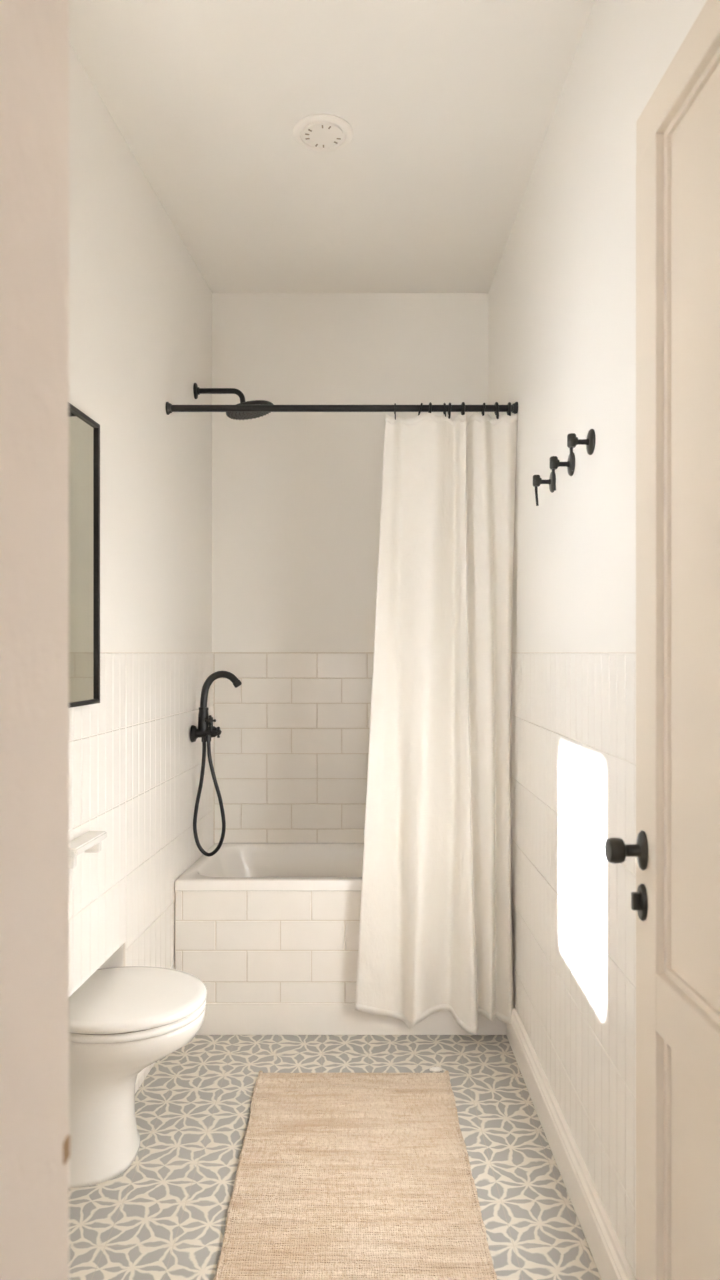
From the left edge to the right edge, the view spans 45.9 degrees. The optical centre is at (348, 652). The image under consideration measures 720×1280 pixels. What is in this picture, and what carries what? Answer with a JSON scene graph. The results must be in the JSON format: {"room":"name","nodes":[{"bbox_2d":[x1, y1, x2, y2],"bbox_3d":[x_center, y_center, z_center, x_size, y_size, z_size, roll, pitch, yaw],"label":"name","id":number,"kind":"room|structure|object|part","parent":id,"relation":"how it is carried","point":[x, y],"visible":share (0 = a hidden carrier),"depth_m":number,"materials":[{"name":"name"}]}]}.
{"room":"bathroom","nodes":[
{"label":"bathroom","id":0,"kind":"room"},
{"bbox_2d":[0,0,69,1279],"bbox_3d":[-0.075,-0.125,0.600,2.450,2.950,0.200,0,0,0],"label":"wall","id":1,"kind":"structure","parent":0,"point":[34,34],"depth_m":0.62,"materials":[{"name":"paint"}]},
{"bbox_3d":[-0.230,0.403,0.690,0.002,0.018,0.012,0,0,0],"label":"strike plate","id":2,"kind":"part","parent":1,"relation":"part of","materials":[{"name":"gold metal"}]},
{"bbox_2d":[69,43,213,1092],"bbox_3d":[-0.756,-0.088,2.112,0.369,2.877,3.225,0,0,0],"label":"wall","id":3,"kind":"structure","parent":0,"point":[140,305],"depth_m":2.62,"materials":[{"name":"white paint"}]},
{"bbox_2d":[69,403,99,707],"bbox_3d":[-0.687,-0.237,2.054,0.016,0.740,0.431,0,0,5],"label":"wall mirror","id":4,"kind":"object","parent":3,"relation":"attached to","point":[84,432],"visible":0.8,"depth_m":2.17,"materials":[{"name":"black metal"}]},
{"bbox_2d":[69,831,106,867],"bbox_3d":[-0.665,0.490,2.123,0.051,0.050,0.209,0,0,5],"label":"paper holder","id":5,"kind":"object","parent":3,"relation":"attached to","point":[89,842],"visible":0.76,"depth_m":2.12,"materials":[{"name":"white ceramic"}]},
{"bbox_3d":[-0.810,0.675,2.162,0.242,1.348,2.913,0,0,5],"label":"tile panel","id":6,"kind":"part","parent":3,"relation":"part of","materials":[{"name":"white tile"}]},
{"bbox_2d":[190,671,241,856],"bbox_3d":[-0.507,0.423,3.230,0.193,0.711,0.069,0,0,6],"label":"mixer","id":7,"kind":"object","parent":3,"relation":"attached to","point":[206,730],"visible":1,"depth_m":3.23,"materials":[{"name":"black metal"}]},
{"bbox_3d":[-0.524,0.256,3.218,0.042,0.041,0.040,0,0,0],"label":"handle","id":8,"kind":"part","parent":7,"relation":"part of","materials":[{"name":"black metal"}]},
{"bbox_3d":[-0.504,0.300,3.219,0.039,0.044,0.043,0,0,0],"label":"handle","id":9,"kind":"part","parent":7,"relation":"part of","materials":[{"name":"black metal"}]},
{"bbox_3d":[-0.493,0.147,3.240,0.152,0.160,0.027,0,0,0],"label":"spout","id":10,"kind":"part","parent":7,"relation":"part of","materials":[{"name":"black metal"}]},
{"bbox_2d":[193,383,273,419],"bbox_3d":[-0.449,-0.989,3.325,0.310,0.133,0.190,0,0,0],"label":"shower","id":11,"kind":"object","parent":3,"relation":"attached to","point":[197,391],"visible":0.59,"depth_m":3.32,"materials":[{"name":"black metal"}]},
{"bbox_3d":[-0.498,-1.000,3.325,0.190,0.070,0.021,0,0,0],"label":"arm","id":12,"kind":"part","parent":11,"relation":"part of","materials":[{"name":"black metal"}]},
{"bbox_3d":[-0.387,-0.955,3.325,0.187,0.057,0.190,0,0,0],"label":"rain plate","id":13,"kind":"part","parent":11,"relation":"part of","materials":[{"name":"black metal"}]},
{"bbox_2d":[166,402,517,414],"bbox_3d":[-0.024,-0.851,2.955,1.217,0.044,0.044,0,0,0],"label":"curtain rod","id":14,"kind":"object","parent":3,"relation":"attached to","point":[170,408],"visible":1,"depth_m":2.95,"materials":[{"name":"black metal"}]},
{"bbox_2d":[428,402,431,412],"bbox_3d":[0.281,-0.841,2.955,0.011,0.060,0.044,0,0,0],"label":"curtain ring","id":15,"kind":"object","parent":14,"relation":"hanging from","point":[430,403],"visible":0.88,"depth_m":2.94,"materials":[{"name":"black metal"}]},
{"bbox_2d":[355,412,517,1033],"bbox_3d":[0.302,0.235,2.939,0.564,2.128,0.100,0,0,0],"label":"shower curtain","id":16,"kind":"object","parent":14,"relation":"hanging from","point":[435,928],"visible":1,"depth_m":2.94,"materials":[{"name":"white fabric"}]},
{"bbox_2d":[448,403,450,418],"bbox_3d":[0.349,-0.841,2.955,0.010,0.059,0.042,0,0,0],"label":"curtain ring","id":17,"kind":"object","parent":14,"relation":"hanging from","point":[449,404],"visible":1,"depth_m":2.94,"materials":[{"name":"black metal"}]},
{"bbox_2d":[461,402,464,414],"bbox_3d":[0.396,-0.837,2.955,0.011,0.070,0.047,0,0,0],"label":"curtain ring","id":18,"kind":"object","parent":14,"relation":"hanging from","point":[463,403],"visible":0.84,"depth_m":2.94,"materials":[{"name":"black metal"}]},
{"bbox_2d":[481,403,484,415],"bbox_3d":[0.467,-0.841,2.955,0.013,0.058,0.042,0,0,0],"label":"curtain ring","id":19,"kind":"object","parent":14,"relation":"hanging from","point":[483,411],"visible":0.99,"depth_m":2.94,"materials":[{"name":"black metal"}]},
{"bbox_2d":[494,402,498,418],"bbox_3d":[0.513,-0.841,2.955,0.012,0.062,0.046,0,0,0],"label":"curtain ring","id":20,"kind":"object","parent":14,"relation":"hanging from","point":[496,403],"visible":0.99,"depth_m":2.94,"materials":[{"name":"black metal"}]},
{"bbox_2d":[507,402,510,415],"bbox_3d":[0.556,-0.841,2.955,0.011,0.061,0.045,0,0,0],"label":"curtain ring","id":21,"kind":"object","parent":14,"relation":"hanging from","point":[509,403],"visible":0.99,"depth_m":2.94,"materials":[{"name":"black metal"}]},
{"bbox_2d":[69,0,594,292],"bbox_3d":[-0.100,-1.567,2.112,2.000,0.080,3.225,0,0,0],"label":"ceiling","id":22,"kind":"structure","parent":0,"point":[449,106],"depth_m":2.44,"materials":[{"name":"paint"}]},
{"bbox_2d":[293,114,352,151],"bbox_3d":[-0.076,-1.521,2.495,0.178,0.012,0.178,0,0,0],"label":"ceiling vent","id":23,"kind":"object","parent":22,"relation":"in","point":[316,132],"visible":1,"depth_m":2.48,"materials":[{"name":"white plastic"}]},
{"bbox_2d":[69,1035,601,1279],"bbox_3d":[-0.100,1.390,0.362,3.000,0.080,6.725,0,0,0],"label":"floor","id":24,"kind":"structure","parent":0,"point":[164,1217],"depth_m":2.27,"materials":[{"name":"tile"}]},
{"bbox_2d":[69,966,206,1187],"bbox_3d":[-0.623,1.129,2.292,0.476,0.442,0.412,0,0,0],"label":"toilet","id":25,"kind":"object","parent":24,"relation":"on","point":[124,1020],"visible":0.54,"depth_m":2.18,"materials":[{"name":"white ceramic"}]},
{"bbox_3d":[-0.615,0.954,2.292,0.454,0.018,0.406,0,0,0],"label":"seat","id":26,"kind":"part","parent":25,"relation":"part of","materials":[{"name":"white plastic"}]},
{"bbox_3d":[-0.614,0.926,2.292,0.457,0.030,0.412,0,0,0],"label":"lid","id":27,"kind":"part","parent":25,"relation":"part of","materials":[{"name":"white plastic"}]},
{"bbox_2d":[175,843,505,1034],"bbox_3d":[-0.021,1.076,3.296,1.188,0.548,0.596,0,0,0],"label":"bathtub","id":28,"kind":"object","parent":24,"relation":"on","point":[270,931],"visible":0.43,"depth_m":3.01,"materials":[{"name":"white tile"}]},
{"bbox_2d":[175,843,363,890],"bbox_3d":[-0.021,0.995,3.296,1.188,0.385,0.596,0,0,0],"label":"bathtub","id":29,"kind":"object","parent":28,"relation":"in","point":[236,866],"depth_m":3.53,"materials":[{"name":"white ceramic"}]},
{"bbox_2d":[213,1071,497,1279],"bbox_3d":[0.014,1.343,1.986,0.617,0.017,1.476,0,0,0],"label":"jute rug","id":30,"kind":"object","parent":24,"relation":"on","point":[340,1176],"visible":1,"depth_m":2.13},
{"bbox_2d":[429,1067,441,1071],"bbox_3d":[0.281,1.345,2.748,0.043,0.011,0.026,0,0,0],"label":"scrap","id":31,"kind":"object","parent":24,"relation":"on","point":[434,1069],"visible":1,"depth_m":2.74,"materials":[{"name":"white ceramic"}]},
{"bbox_2d":[212,293,487,843],"bbox_3d":[-0.075,-0.088,3.661,1.850,2.877,0.129,0,0,0],"label":"wall","id":32,"kind":"structure","parent":0,"point":[296,496],"depth_m":3.60,"materials":[{"name":"white paint"}]},
{"bbox_3d":[0.005,0.532,3.599,1.148,1.061,0.005,0,0,0],"label":"tile panel","id":33,"kind":"part","parent":32,"relation":"part of","materials":[{"name":"white tile"}]},
{"bbox_2d":[488,0,706,1276],"bbox_3d":[0.652,-0.088,2.112,0.196,2.877,3.225,0,0,0],"label":"wall","id":34,"kind":"structure","parent":0,"point":[562,293],"depth_m":2.08,"materials":[{"name":"white paint"}]},
{"bbox_2d":[533,472,555,505],"bbox_3d":[0.550,-0.466,2.408,0.058,0.099,0.061,0,0,0],"label":"wall hook","id":35,"kind":"object","parent":34,"relation":"attached to","point":[537,480],"visible":0.87,"depth_m":2.40,"materials":[{"name":"black metal"}]},
{"bbox_3d":[0.532,-0.488,2.408,0.024,0.032,0.021,0,0,0],"label":"knob","id":36,"kind":"part","parent":35,"relation":"part of","materials":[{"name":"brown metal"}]},
{"bbox_3d":[0.552,-0.485,2.408,0.039,0.018,0.018,0,0,0],"label":"arm","id":37,"kind":"part","parent":35,"relation":"part of","materials":[{"name":"black metal"}]},
{"bbox_3d":[0.575,-0.485,2.408,0.009,0.061,0.061,0,0,0],"label":"wall plate","id":38,"kind":"part","parent":35,"relation":"part of","materials":[{"name":"brown metal"}]},
{"bbox_2d":[550,452,574,490],"bbox_3d":[0.548,-0.469,2.196,0.058,0.099,0.061,0,0,0],"label":"wall hook","id":39,"kind":"object","parent":34,"relation":"attached to","point":[555,463],"visible":0.94,"depth_m":2.19,"materials":[{"name":"black metal"}]},
{"bbox_3d":[0.530,-0.491,2.196,0.024,0.032,0.021,0,0,0],"label":"knob","id":40,"kind":"part","parent":39,"relation":"part of","materials":[{"name":"brown metal"}]},
{"bbox_3d":[0.550,-0.488,2.196,0.039,0.018,0.018,0,0,0],"label":"arm","id":41,"kind":"part","parent":39,"relation":"part of","materials":[{"name":"black metal"}]},
{"bbox_3d":[0.572,-0.488,2.196,0.009,0.061,0.061,0,0,0],"label":"wall plate","id":42,"kind":"part","parent":39,"relation":"part of","materials":[{"name":"brown metal"}]},
{"bbox_2d":[506,1003,635,1279],"bbox_3d":[0.555,1.289,1.851,0.021,0.122,2.302,0,0,1],"label":"baseboard","id":43,"kind":"structure","parent":34,"relation":"attached to","point":[611,1261],"depth_m":2.10,"materials":[{"name":"white paint"}]},
{"bbox_3d":[0.570,0.645,2.152,0.004,1.289,2.904,0,0,1],"label":"tile panel","id":44,"kind":"part","parent":34,"relation":"part of","materials":[{"name":"white tile"}]},
{"bbox_2d":[567,429,594,470],"bbox_3d":[0.546,-0.481,2.012,0.058,0.099,0.061,0,0,0],"label":"wall hook","id":45,"kind":"object","parent":34,"relation":"attached to","point":[572,440],"visible":1,"depth_m":2.00,"materials":[{"name":"black metal"}]},
{"bbox_3d":[0.528,-0.502,2.012,0.024,0.032,0.021,0,0,0],"label":"knob","id":46,"kind":"part","parent":45,"relation":"part of","materials":[{"name":"brown metal"}]},
{"bbox_3d":[0.549,-0.499,2.012,0.039,0.018,0.018,0,0,0],"label":"arm","id":47,"kind":"part","parent":45,"relation":"part of","materials":[{"name":"black metal"}]},
{"bbox_3d":[0.571,-0.499,2.012,0.009,0.061,0.061,0,0,0],"label":"wall plate","id":48,"kind":"part","parent":45,"relation":"part of","materials":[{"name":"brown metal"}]},
{"bbox_2d":[605,0,719,1279],"bbox_3d":[0.473,0.234,1.020,0.102,2.217,0.760,0,0,-1],"label":"door","id":49,"kind":"structure","parent":34,"relation":"in","point":[676,850],"depth_m":1.26,"materials":[{"name":"beige paint"}]},
{"bbox_3d":[0.440,0.317,1.363,0.052,0.041,0.041,0,0,-1],"label":"knob","id":50,"kind":"part","parent":49,"relation":"part of","materials":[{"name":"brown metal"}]},
{"bbox_3d":[0.470,0.400,1.364,0.008,0.060,0.033,0,0,-1],"label":"lock plate","id":51,"kind":"part","parent":49,"relation":"part of","materials":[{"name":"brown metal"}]},
{"bbox_3d":[0.508,0.172,1.021,0.013,1.959,0.594,0,0,-1],"label":"panel","id":52,"kind":"part","parent":49,"relation":"part of","materials":[{"name":"beige paint"}]}
]}

